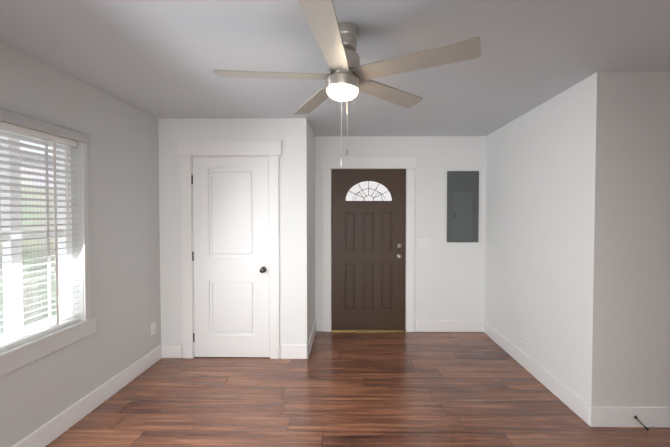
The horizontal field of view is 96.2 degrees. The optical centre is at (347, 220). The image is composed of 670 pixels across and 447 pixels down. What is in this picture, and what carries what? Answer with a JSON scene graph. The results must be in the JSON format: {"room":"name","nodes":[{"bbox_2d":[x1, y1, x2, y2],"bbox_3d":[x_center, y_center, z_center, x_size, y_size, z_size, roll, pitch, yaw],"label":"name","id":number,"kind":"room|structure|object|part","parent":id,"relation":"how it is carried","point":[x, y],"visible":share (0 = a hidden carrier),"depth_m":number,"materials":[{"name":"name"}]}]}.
{"room":"empty living room","nodes":[
{"label":"empty living room","id":0,"kind":"room"},
{"bbox_2d":[0,40,160,446],"bbox_3d":[-2.023,0.227,1.287,0.160,2.450,5.260,0,1,1],"label":"wall","id":1,"kind":"structure","parent":0,"point":[123,204],"depth_m":2.33,"materials":[{"name":"grey paint"}]},
{"bbox_2d":[0,108,95,376],"bbox_3d":[-1.999,0.129,1.442,0.184,1.481,1.665,0,1,1],"label":"window unit","id":2,"kind":"structure","parent":1,"relation":"in","point":[13,234],"depth_m":1.93,"materials":[{"name":"white plastic"}]},
{"bbox_2d":[12,344,163,446],"bbox_3d":[-1.939,1.388,0.965,0.016,0.142,4.270,0,1,1],"label":"baseboard","id":3,"kind":"structure","parent":1,"relation":"attached to","point":[48,432],"depth_m":2.21,"materials":[{"name":"white paint"}]},
{"bbox_2d":[151,321,155,334],"bbox_3d":[-1.920,1.068,2.973,0.010,0.116,0.072,0,1,1],"label":"electrical outlet","id":4,"kind":"object","parent":1,"relation":"attached to","point":[153,327],"visible":1,"depth_m":2.97,"materials":[{"name":"white plastic"}]},
{"bbox_2d":[158,118,307,357],"bbox_3d":[-1.169,0.190,3.117,1.508,2.450,0.100,0,1,1],"label":"wall","id":5,"kind":"structure","parent":0,"point":[291,134],"depth_m":3.06,"materials":[{"name":"white paint"}]},
{"bbox_2d":[178,140,281,358],"bbox_3d":[-1.189,0.305,3.106,1.046,2.220,0.128,0,1,1],"label":"door frame","id":6,"kind":"structure","parent":5,"relation":"attached to","point":[189,150],"depth_m":3.05,"materials":[{"name":"white paint"}]},
{"bbox_2d":[191,157,269,356],"bbox_3d":[-1.198,0.382,3.062,0.787,2.052,0.097,0,1,1],"label":"closet door","id":7,"kind":"structure","parent":5,"relation":"in","point":[230,255],"depth_m":3.08,"materials":[{"name":"white paint"}]},
{"bbox_2d":[308,123,314,340],"bbox_3d":[-0.461,0.182,3.470,0.100,2.450,0.620,0,1,1],"label":"wall","id":8,"kind":"structure","parent":0,"point":[311,229],"depth_m":3.42,"materials":[{"name":"white paint"}]},
{"bbox_2d":[304,320,319,358],"bbox_3d":[-0.400,1.337,3.435,0.022,0.142,0.736,0,1,1],"label":"baseboard","id":9,"kind":"structure","parent":8,"relation":"attached to","point":[307,348],"depth_m":3.31,"materials":[{"name":"white paint"}]},
{"bbox_2d":[0,0,669,136],"bbox_3d":[1.151,-1.047,1.226,6.507,0.100,5.260,0,1,1],"label":"ceiling","id":10,"kind":"structure","parent":0,"point":[161,59],"depth_m":1.78,"materials":[{"name":"white paint"}]},
{"bbox_2d":[213,0,480,165],"bbox_3d":[-0.040,-0.642,1.593,1.282,0.725,1.207,0,1,1],"label":"fan","id":11,"kind":"object","parent":10,"relation":"hanging from","point":[348,78],"visible":1,"depth_m":1.51,"materials":[{"name":"silver metal"}]},
{"bbox_3d":[-0.016,-0.480,1.543,0.042,0.403,0.016,0,1,1],"label":"pull chain","id":12,"kind":"part","parent":11,"relation":"part of","materials":[{"name":"white metal"}]},
{"bbox_2d":[353,98,389,104],"bbox_3d":[0.209,-1.018,2.577,0.320,0.014,0.150,0,1,1],"label":"ceiling vent","id":13,"kind":"object","parent":10,"relation":"in","point":[367,101],"visible":0.75,"depth_m":2.56,"materials":[{"name":"white"}]},
{"bbox_2d":[46,331,669,446],"bbox_3d":[1.153,1.498,1.529,6.507,0.100,5.760,0,1,1],"label":"floor","id":14,"kind":"structure","parent":0,"point":[408,389],"depth_m":2.35,"materials":[{"name":"brown wood"}]},
{"bbox_2d":[315,136,485,331],"bbox_3d":[-0.036,0.175,3.835,3.757,2.450,0.120,0,1,1],"label":"wall","id":15,"kind":"structure","parent":0,"point":[449,281],"depth_m":3.76,"materials":[{"name":"white paint"}]},
{"bbox_2d":[332,169,405,329],"bbox_3d":[0.264,0.371,3.778,0.930,2.024,0.105,0,1,1],"label":"front door","id":16,"kind":"structure","parent":15,"relation":"in","point":[368,241],"depth_m":3.79,"materials":[{"name":"brown wood"}]},
{"bbox_2d":[321,156,416,331],"bbox_3d":[0.264,0.300,3.831,1.192,2.200,0.166,0,1,1],"label":"door frame","id":17,"kind":"structure","parent":15,"relation":"attached to","point":[330,163],"depth_m":3.75,"materials":[{"name":"white paint"}]},
{"bbox_2d":[417,238,429,246],"bbox_3d":[0.950,0.273,3.760,0.166,0.117,0.012,0,1,1],"label":"switch plate","id":18,"kind":"object","parent":15,"relation":"attached to","point":[423,242],"visible":1,"depth_m":3.76,"materials":[{"name":"white plastic"}]},
{"bbox_2d":[416,320,483,331],"bbox_3d":[1.276,1.330,3.776,0.817,0.142,0.016,0,1,1],"label":"baseboard","id":19,"kind":"structure","parent":15,"relation":"attached to","point":[421,326],"depth_m":3.77,"materials":[{"name":"white paint"}]},
{"bbox_2d":[447,171,478,241],"bbox_3d":[1.435,-0.170,3.738,0.392,0.888,0.027,0,1,1],"label":"panel","id":20,"kind":"object","parent":15,"relation":"attached to","point":[462,206],"visible":1,"depth_m":3.73,"materials":[{"name":"grey metal"}]},
{"bbox_2d":[484,72,596,404],"bbox_3d":[1.772,0.194,2.916,0.120,2.450,1.680,0,1,1],"label":"wall","id":21,"kind":"structure","parent":0,"point":[540,218],"depth_m":2.57,"materials":[{"name":"white paint"}]},
{"bbox_2d":[526,332,530,345],"bbox_3d":[1.706,1.120,2.845,0.010,0.116,0.072,0,1,1],"label":"electrical outlet","id":22,"kind":"object","parent":21,"relation":"attached to","point":[528,335],"visible":1,"depth_m":2.83,"materials":[{"name":"white plastic"}]},
{"bbox_2d":[484,321,587,420],"bbox_3d":[1.705,1.347,2.950,0.016,0.142,1.660,0,1,1],"label":"baseboard","id":23,"kind":"structure","parent":21,"relation":"attached to","point":[566,395],"depth_m":2.64,"materials":[{"name":"white paint"}]},
{"bbox_2d":[591,72,669,406],"bbox_3d":[3.059,0.210,2.122,2.710,2.450,0.120,0,1,1],"label":"wall","id":24,"kind":"structure","parent":0,"point":[631,333],"depth_m":2.07,"materials":[{"name":"white paint"}]},
{"bbox_2d":[584,404,669,427],"bbox_3d":[2.981,1.365,2.080,2.589,0.142,0.020,0,1,1],"label":"baseboard","id":25,"kind":"structure","parent":24,"relation":"attached to","point":[594,416],"depth_m":2.08,"materials":[{"name":"white paint"}]},
{"bbox_2d":[634,415,648,430],"bbox_3d":[1.992,1.373,2.038,0.022,0.045,0.090,0,1,1],"label":"door stop","id":26,"kind":"object","parent":25,"relation":"attached to","point":[646,428],"visible":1,"depth_m":2.04,"materials":[{"name":"grey metal"}]},
{"label":"outside","id":27,"kind":"structure","parent":0,"visible":0},
{"bbox_2d":[0,140,55,335],"bbox_3d":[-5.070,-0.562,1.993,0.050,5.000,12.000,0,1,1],"label":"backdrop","id":28,"kind":"structure","parent":27,"point":[28,301],"depth_m":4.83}
]}

